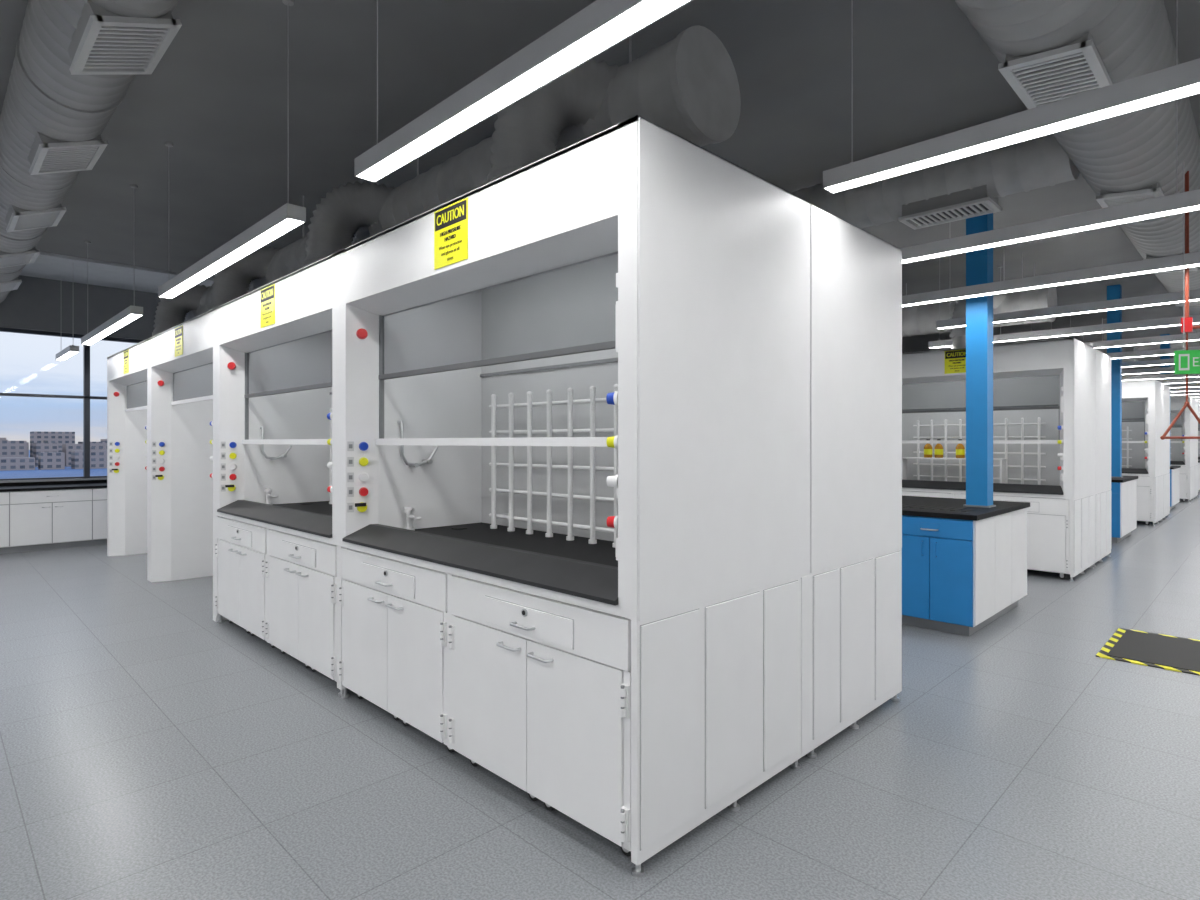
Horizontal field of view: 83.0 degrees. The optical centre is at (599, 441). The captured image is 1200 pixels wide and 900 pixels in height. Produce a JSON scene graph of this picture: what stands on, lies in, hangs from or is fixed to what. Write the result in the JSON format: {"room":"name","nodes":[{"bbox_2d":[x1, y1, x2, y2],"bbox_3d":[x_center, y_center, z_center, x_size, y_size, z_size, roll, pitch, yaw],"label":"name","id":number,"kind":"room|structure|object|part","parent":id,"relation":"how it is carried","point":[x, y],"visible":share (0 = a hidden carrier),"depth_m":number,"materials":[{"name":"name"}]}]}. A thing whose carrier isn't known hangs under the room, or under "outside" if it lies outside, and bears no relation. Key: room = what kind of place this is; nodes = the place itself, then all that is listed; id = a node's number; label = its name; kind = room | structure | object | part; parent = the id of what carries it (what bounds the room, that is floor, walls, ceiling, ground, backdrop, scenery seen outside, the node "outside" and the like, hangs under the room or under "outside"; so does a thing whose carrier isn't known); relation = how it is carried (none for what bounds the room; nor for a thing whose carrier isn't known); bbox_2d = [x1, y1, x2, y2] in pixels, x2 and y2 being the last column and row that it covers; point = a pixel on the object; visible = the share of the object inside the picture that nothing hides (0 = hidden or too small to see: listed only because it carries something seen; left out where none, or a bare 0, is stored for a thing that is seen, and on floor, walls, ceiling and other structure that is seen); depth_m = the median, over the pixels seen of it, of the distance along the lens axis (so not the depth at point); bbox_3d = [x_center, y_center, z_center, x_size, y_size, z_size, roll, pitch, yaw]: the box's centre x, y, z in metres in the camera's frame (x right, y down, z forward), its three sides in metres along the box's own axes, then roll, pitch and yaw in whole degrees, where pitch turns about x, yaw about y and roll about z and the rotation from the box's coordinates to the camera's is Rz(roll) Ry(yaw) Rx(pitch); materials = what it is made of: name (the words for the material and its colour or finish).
{"room":"chemistry laboratory","nodes":[
{"label":"chemistry laboratory","id":0,"kind":"room"},
{"bbox_2d":[0,275,161,339],"bbox_3d":[1.418,-0.475,19.770,0.250,3.950,39.500,0,0,45],"label":"wall","id":1,"kind":"structure","parent":0,"point":[39,304],"depth_m":10.22,"materials":[{"name":"paint"}]},
{"bbox_2d":[0,327,86,480],"bbox_3d":[-8.483,-0.530,9.848,0.100,2.220,1.655,0,0,45],"label":"window","id":2,"kind":"structure","parent":1,"relation":"in","point":[12,330],"depth_m":10.02,"materials":[{"name":"black metal"}]},
{"bbox_2d":[83,335,143,477],"bbox_3d":[-7.338,-0.530,10.993,0.100,2.220,1.655,0,0,45],"label":"window","id":3,"kind":"structure","parent":1,"relation":"in","point":[86,348],"depth_m":10.41,"materials":[{"name":"black metal"}]},
{"bbox_2d":[20,251,213,292],"bbox_3d":[-7.297,-2.430,9.747,1.600,0.040,13.000,0,0,45],"label":"air duct","id":4,"kind":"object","parent":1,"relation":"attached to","point":[46,265],"depth_m":9.70,"materials":[{"name":"grey metal"}]},
{"bbox_2d":[0,491,1199,899],"bbox_3d":[7.623,1.600,13.565,17.900,0.200,40.100,0,0,45],"label":"floor","id":5,"kind":"structure","parent":0,"point":[152,747],"depth_m":3.01,"materials":[{"name":"tile"}]},
{"bbox_2d":[0,477,106,553],"bbox_3d":[-7.573,1.025,10.002,0.839,0.950,12.630,0,0,45],"label":"base cabinet","id":6,"kind":"object","parent":5,"relation":"on","point":[34,516],"visible":0.17,"depth_m":9.45,"materials":[{"name":"grey metal"}]},
{"bbox_2d":[0,478,106,482],"bbox_3d":[-7.835,0.565,10.284,0.080,0.030,13.000,0,0,45],"label":"trim","id":7,"kind":"structure","parent":6,"relation":"attached to","point":[73,479],"depth_m":9.98,"materials":[{"name":"grey metal"}]},
{"bbox_2d":[107,338,148,580],"bbox_3d":[-5.269,0.190,8.557,2.350,2.620,1.214,0,0,45],"label":"fume hood","id":8,"kind":"object","parent":5,"relation":"on","point":[127,369],"visible":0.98,"depth_m":8.95,"materials":[{"name":"white metal"}]},
{"bbox_2d":[149,308,228,621],"bbox_3d":[-3.607,0.190,6.896,2.350,2.620,1.214,0,0,45],"label":"fume hood","id":9,"kind":"object","parent":5,"relation":"on","point":[182,357],"visible":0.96,"depth_m":7.32,"materials":[{"name":"white metal"}]},
{"bbox_2d":[215,252,343,695],"bbox_3d":[-1.958,0.190,5.222,2.350,2.620,1.247,0,0,45],"label":"fume hood","id":10,"kind":"object","parent":5,"relation":"on","point":[277,544],"visible":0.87,"depth_m":5.22,"materials":[{"name":"metal"}]},
{"bbox_2d":[338,115,901,876],"bbox_3d":[0.097,0.190,3.946,2.361,2.620,2.347,0,0,45],"label":"fume hood","id":11,"kind":"object","parent":5,"relation":"on","point":[620,409],"visible":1,"depth_m":3.01,"materials":[{"name":"metal"}]},
{"bbox_3d":[0.945,0.169,3.131,0.010,2.562,2.300,0,0,45],"label":"cladding panel","id":12,"kind":"part","parent":11,"relation":"part of","materials":[{"name":"white metal"}]},
{"bbox_2d":[807,203,900,757],"bbox_3d":[0.549,0.190,4.406,2.350,2.620,1.143,0,0,45],"label":"fume hood","id":13,"kind":"object","parent":5,"relation":"on","point":[811,754],"visible":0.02,"depth_m":3.54,"materials":[{"name":"metal"}]},
{"bbox_2d":[902,496,1029,635],"bbox_3d":[1.819,1.025,7.224,4.430,0.950,1.594,0,0,45],"label":"lab bench","id":14,"kind":"object","parent":5,"relation":"on","point":[964,568],"visible":0.34,"depth_m":5.40,"materials":[{"name":"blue metal"}]},
{"bbox_2d":[963,213,995,507],"bbox_3d":[3.270,-0.948,5.841,0.200,3.004,0.200,0,0,45],"label":"column","id":15,"kind":"structure","parent":14,"relation":"on","point":[979,263],"depth_m":5.78,"materials":[{"name":"blue paint"}]},
{"bbox_2d":[902,338,1110,581],"bbox_3d":[5.047,0.190,8.895,2.361,2.620,2.347,0,0,45],"label":"fume hood","id":16,"kind":"object","parent":5,"relation":"on","point":[1052,398],"visible":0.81,"depth_m":8.17,"materials":[{"name":"metal"}]},
{"bbox_2d":[902,457,1006,483],"bbox_3d":[4.398,0.367,8.502,1.200,0.334,0.220,0,0,45],"label":"shelf","id":17,"kind":"object","parent":16,"relation":"in","point":[904,459],"visible":0.62,"depth_m":8.38,"materials":[{"name":"white metal"}]},
{"bbox_2d":[924,439,932,457],"bbox_3d":[4.207,0.083,8.693,0.102,0.235,0.102,0,0,45],"label":"bottle","id":18,"kind":"object","parent":17,"relation":"on","point":[928,451],"visible":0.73,"depth_m":8.65,"materials":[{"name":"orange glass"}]},
{"bbox_2d":[934,439,942,457],"bbox_3d":[4.299,0.083,8.601,0.102,0.235,0.102,0,0,45],"label":"bottle","id":19,"kind":"object","parent":17,"relation":"on","point":[938,451],"visible":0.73,"depth_m":8.56,"materials":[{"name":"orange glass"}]},
{"bbox_2d":[956,439,964,457],"bbox_3d":[4.476,0.083,8.425,0.102,0.235,0.102,0,0,45],"label":"bottle","id":20,"kind":"object","parent":17,"relation":"on","point":[960,449],"visible":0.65,"depth_m":8.39,"materials":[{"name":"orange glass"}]},
{"bbox_3d":[5.894,0.169,8.081,0.010,2.562,2.300,0,0,45],"label":"cladding panel","id":21,"kind":"part","parent":16,"relation":"part of","materials":[{"name":"white metal"}]},
{"bbox_2d":[1092,349,1109,566],"bbox_3d":[5.499,0.190,9.355,2.350,2.620,1.143,0,0,45],"label":"fume hood","id":22,"kind":"object","parent":5,"relation":"on","point":[1108,555],"visible":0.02,"depth_m":8.49,"materials":[{"name":"metal"}]},
{"bbox_2d":[1111,476,1137,542],"bbox_3d":[6.628,1.025,12.033,4.430,0.950,1.594,0,0,45],"label":"lab bench","id":23,"kind":"object","parent":5,"relation":"on","point":[1124,489],"visible":0.06,"depth_m":10.08,"materials":[{"name":"grey metal"}]},
{"bbox_2d":[1107,284,1122,477],"bbox_3d":[8.078,-0.948,10.649,0.200,3.004,0.200,0,0,45],"label":"column","id":24,"kind":"structure","parent":23,"relation":"on","point":[1113,291],"depth_m":10.57,"materials":[{"name":"blue paint"}]},
{"bbox_2d":[1122,379,1169,525],"bbox_3d":[9.855,0.190,13.704,2.361,2.620,2.347,0,0,45],"label":"fume hood","id":25,"kind":"object","parent":5,"relation":"on","point":[1145,403],"visible":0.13,"depth_m":12.40,"materials":[{"name":"metal"}]},
{"bbox_3d":[10.703,0.169,12.889,0.010,2.562,2.300,0,0,45],"label":"cladding panel","id":26,"kind":"part","parent":25,"relation":"part of","materials":[{"name":"white metal"}]},
{"bbox_2d":[1096,628,1199,675],"bbox_3d":[4.193,1.494,4.719,1.060,0.012,1.000,0,0,45],"label":"floor mat","id":27,"kind":"object","parent":5,"relation":"on","point":[1179,654],"visible":1,"depth_m":4.84,"materials":[{"name":"rubber"}]},
{"bbox_2d":[1170,466,1180,509],"bbox_3d":[11.436,1.025,16.841,4.430,0.950,1.594,0,0,45],"label":"lab bench","id":28,"kind":"object","parent":5,"relation":"on","point":[1174,470],"visible":0.02,"depth_m":15.05,"materials":[{"name":"grey metal"}]},
{"bbox_2d":[1160,334,1170,466],"bbox_3d":[12.886,-0.948,15.457,0.200,3.004,0.200,0,0,45],"label":"column","id":29,"kind":"structure","parent":28,"relation":"on","point":[1162,345],"depth_m":15.39,"materials":[{"name":"blue paint"}]},
{"bbox_2d":[1170,397,1197,501],"bbox_3d":[14.663,0.190,18.512,2.361,2.620,2.347,0,0,45],"label":"fume hood","id":30,"kind":"object","parent":5,"relation":"on","point":[1183,452],"visible":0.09,"depth_m":17.12,"materials":[{"name":"metal"}]},
{"bbox_3d":[15.511,0.169,17.698,0.010,2.562,2.300,0,0,45],"label":"cladding panel","id":31,"kind":"part","parent":30,"relation":"part of","materials":[{"name":"white metal"}]},
{"bbox_2d":[1198,407,1199,459],"bbox_3d":[19.472,0.190,23.320,2.361,2.620,2.347,0,0,45],"label":"fume hood","id":32,"kind":"object","parent":5,"relation":"on","point":[1198,407],"visible":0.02,"depth_m":22.54,"materials":[{"name":"metal"}]},
{"bbox_2d":[1198,460,1199,491],"bbox_3d":[16.244,1.025,21.649,4.430,0.950,1.594,0,0,45],"label":"lab bench","id":33,"kind":"object","parent":5,"relation":"on","point":[1198,460],"visible":0.02,"depth_m":19.85,"materials":[{"name":"grey metal"}]},
{"bbox_2d":[0,0,1199,379],"bbox_3d":[7.623,-2.550,13.565,40.100,0.200,17.900,0,0,-45],"label":"ceiling","id":34,"kind":"structure","parent":0,"point":[218,92],"depth_m":4.94,"materials":[{"name":"paint"}]},
{"bbox_2d":[56,345,78,360],"bbox_3d":[-7.456,-1.825,9.482,1.350,1.250,0.100,0,0,45],"label":"pendant lamp","id":35,"kind":"object","parent":34,"relation":"hanging from","point":[71,350],"visible":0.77,"depth_m":9.30,"materials":[{"name":"metal"}]},
{"bbox_2d":[0,0,181,302],"bbox_3d":[-4.200,-2.131,5.066,12.400,0.636,0.504,0,0,45],"label":"air duct","id":36,"kind":"object","parent":34,"relation":"hanging from","point":[75,62],"visible":1,"depth_m":3.81,"materials":[{"name":"metal"}]},
{"bbox_2d":[81,184,142,344],"bbox_3d":[-5.353,-1.825,7.378,2.800,1.250,0.100,0,0,45],"label":"pendant lamp","id":37,"kind":"object","parent":34,"relation":"hanging from","point":[131,313],"visible":1,"depth_m":7.13,"materials":[{"name":"metal"}]},
{"bbox_2d":[158,0,305,298],"bbox_3d":[-2.630,-1.825,4.656,2.800,1.250,0.100,0,0,45],"label":"pendant lamp","id":38,"kind":"object","parent":34,"relation":"hanging from","point":[288,217],"visible":1,"depth_m":4.21,"materials":[{"name":"metal"}]},
{"bbox_2d":[152,25,740,335],"bbox_3d":[-2.924,-1.784,6.403,9.328,1.329,0.968,0,0,45],"label":"duct","id":39,"kind":"object","parent":34,"relation":"hanging from","point":[687,86],"visible":0.6,"depth_m":3.41,"materials":[{"name":"metal"}]},
{"bbox_2d":[354,0,692,181],"bbox_3d":[-0.085,-1.825,2.110,2.800,1.250,0.100,0,0,45],"label":"pendant lamp","id":40,"kind":"object","parent":34,"relation":"hanging from","point":[601,25],"visible":1,"depth_m":2.26,"materials":[{"name":"metal"}]},
{"bbox_2d":[791,134,1079,229],"bbox_3d":[-0.357,-2.124,8.534,10.530,0.649,0.474,0,0,45],"label":"air duct","id":41,"kind":"object","parent":34,"relation":"hanging from","point":[971,186],"visible":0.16,"depth_m":5.25,"materials":[{"name":"metal"}]},
{"bbox_2d":[928,329,952,348],"bbox_3d":[4.323,-1.303,8.577,0.285,0.231,0.100,0,0,45],"label":"pendant lamp","id":42,"kind":"object","parent":34,"relation":"hanging from","point":[941,343],"depth_m":8.55,"materials":[{"name":"metal"}]},
{"bbox_2d":[902,248,1056,348],"bbox_3d":[2.804,-1.784,10.575,7.128,1.329,0.968,0,0,45],"label":"duct","id":43,"kind":"object","parent":34,"relation":"hanging from","point":[917,319],"visible":0.09,"depth_m":8.40,"materials":[{"name":"metal"}]},
{"bbox_2d":[823,0,1199,193],"bbox_3d":[2.220,-1.825,2.110,3.200,1.250,0.100,0,0,45],"label":"pendant lamp","id":44,"kind":"object","parent":34,"relation":"hanging from","point":[1179,81],"visible":1,"depth_m":2.64,"materials":[{"name":"metal"}]},
{"bbox_2d":[899,0,1199,263],"bbox_3d":[1.923,-1.825,4.613,3.300,1.250,0.100,0,0,45],"label":"pendant lamp","id":45,"kind":"object","parent":34,"relation":"hanging from","point":[1176,203],"visible":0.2,"depth_m":3.83,"materials":[{"name":"metal"}]},
{"bbox_2d":[902,250,1199,306],"bbox_3d":[2.984,-1.825,5.674,3.300,1.250,0.100,0,0,45],"label":"pendant lamp","id":46,"kind":"object","parent":34,"relation":"hanging from","point":[1174,262],"visible":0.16,"depth_m":5.12,"materials":[{"name":"metal"}]},
{"bbox_2d":[936,289,1199,328],"bbox_3d":[4.752,-1.825,6.027,3.300,1.250,0.100,0,0,45],"label":"pendant lamp","id":47,"kind":"object","parent":34,"relation":"hanging from","point":[1194,295],"visible":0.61,"depth_m":6.25,"materials":[{"name":"metal"}]},
{"bbox_2d":[955,0,1199,332],"bbox_3d":[12.000,-2.079,13.007,0.654,0.740,30.100,0,0,45],"label":"air duct","id":48,"kind":"object","parent":34,"relation":"hanging from","point":[1047,51],"visible":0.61,"depth_m":3.37,"materials":[{"name":"metal"}]},
{"bbox_2d":[1160,171,1199,439],"bbox_3d":[4.199,-0.958,4.685,0.484,1.884,0.268,0,0,45],"label":"shower","id":49,"kind":"object","parent":48,"relation":"hanging from","point":[1188,321],"visible":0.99,"depth_m":4.75,"materials":[{"name":"red paint"}]},
{"bbox_2d":[1174,163,1199,373],"bbox_3d":[4.044,-1.265,4.570,0.280,1.610,0.027,0,0,15],"label":"sign","id":50,"kind":"object","parent":48,"relation":"hanging from","point":[1185,361],"visible":0.86,"depth_m":4.58,"materials":[{"name":"green plastic"}]},
{"bbox_2d":[993,315,1199,342],"bbox_3d":[5.402,-1.233,7.499,1.851,0.092,0.100,0,0,45],"label":"pendant lamp","id":51,"kind":"object","parent":34,"relation":"hanging from","point":[1125,326],"depth_m":7.42,"materials":[{"name":"metal"}]},
{"bbox_2d":[998,266,1199,348],"bbox_3d":[6.661,-1.825,8.361,3.300,1.250,0.100,0,0,45],"label":"pendant lamp","id":52,"kind":"object","parent":34,"relation":"hanging from","point":[1191,336],"visible":0.46,"depth_m":8.31,"materials":[{"name":"metal"}]},
{"bbox_2d":[1087,318,1137,361],"bbox_3d":[8.390,-1.784,14.605,4.929,1.329,0.968,0,0,45],"label":"pendant lamp","id":53,"kind":"object","parent":34,"relation":"hanging from","point":[1124,348],"visible":0.02,"depth_m":12.97,"materials":[{"name":"metal"}]},
{"bbox_2d":[1070,315,1173,374],"bbox_3d":[9.843,-1.825,11.543,3.300,1.250,0.100,0,0,45],"label":"pendant lamp","id":54,"kind":"object","parent":34,"relation":"hanging from","point":[1164,369],"visible":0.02,"depth_m":11.80,"materials":[{"name":"metal"}]},
{"bbox_2d":[1051,322,1199,358],"bbox_3d":[7.934,-1.825,9.209,3.300,1.250,0.100,0,0,45],"label":"pendant lamp","id":55,"kind":"object","parent":34,"relation":"hanging from","point":[1158,352],"visible":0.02,"depth_m":9.45,"materials":[{"name":"metal"}]},
{"bbox_2d":[1083,335,1199,383],"bbox_3d":[11.752,-1.825,13.876,3.300,1.250,0.100,0,0,45],"label":"pendant lamp","id":56,"kind":"object","parent":34,"relation":"hanging from","point":[1191,380],"visible":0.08,"depth_m":13.79,"materials":[{"name":"metal"}]},
{"bbox_2d":[1122,359,1173,366],"bbox_3d":[8.570,-1.825,10.694,3.300,1.250,0.100,0,0,45],"label":"pendant lamp","id":57,"kind":"object","parent":34,"relation":"hanging from","point":[1160,361],"visible":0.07,"depth_m":10.62,"materials":[{"name":"metal"}]},
{"bbox_2d":[1103,318,1199,380],"bbox_3d":[11.116,-1.825,12.391,3.300,1.250,0.100,0,0,45],"label":"pendant lamp","id":58,"kind":"object","parent":34,"relation":"hanging from","point":[1159,376],"visible":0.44,"depth_m":12.86,"materials":[{"name":"metal"}]},
{"bbox_2d":[1165,383,1199,387],"bbox_3d":[13.025,-1.825,14.725,3.300,1.250,0.100,0,0,45],"label":"pendant lamp","id":59,"kind":"object","parent":34,"relation":"hanging from","point":[1189,384],"visible":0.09,"depth_m":14.90,"materials":[{"name":"metal"}]},
{"bbox_2d":[1170,387,1199,391],"bbox_3d":[14.298,-1.825,15.573,3.300,1.250,0.100,0,0,45],"label":"pendant lamp","id":60,"kind":"object","parent":34,"relation":"hanging from","point":[1191,388],"visible":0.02,"depth_m":16.02,"materials":[{"name":"metal"}]},
{"bbox_2d":[1170,391,1199,394],"bbox_3d":[14.934,-1.825,17.058,3.300,1.250,0.100,0,0,45],"label":"pendant lamp","id":61,"kind":"object","parent":34,"relation":"hanging from","point":[1182,392],"visible":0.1,"depth_m":17.15,"materials":[{"name":"metal"}]},
{"bbox_2d":[1170,394,1199,397],"bbox_3d":[16.207,-1.825,17.907,3.300,1.250,0.100,0,0,45],"label":"pendant lamp","id":62,"kind":"object","parent":34,"relation":"hanging from","point":[1191,395],"visible":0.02,"depth_m":18.28,"materials":[{"name":"metal"}]},
{"bbox_2d":[906,254,1034,294],"bbox_3d":[3.946,-2.130,10.807,5.400,0.639,0.680,0,0,45],"label":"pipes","id":63,"kind":"object","parent":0,"point":[1022,254],"depth_m":9.25,"materials":[{"name":"metal"}]},
{"label":"outside","id":64,"kind":"structure","parent":0,"visible":0},
{"bbox_2d":[0,450,106,478],"bbox_3d":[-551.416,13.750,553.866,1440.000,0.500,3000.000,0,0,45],"label":"ground","id":65,"kind":"structure","parent":64,"point":[68,471],"depth_m":290.57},
{"bbox_2d":[0,431,106,470],"bbox_3d":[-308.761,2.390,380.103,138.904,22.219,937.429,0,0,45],"label":"city skyline","id":66,"kind":"object","parent":65,"relation":"on","point":[48,450],"visible":0.09,"depth_m":356.27}
]}

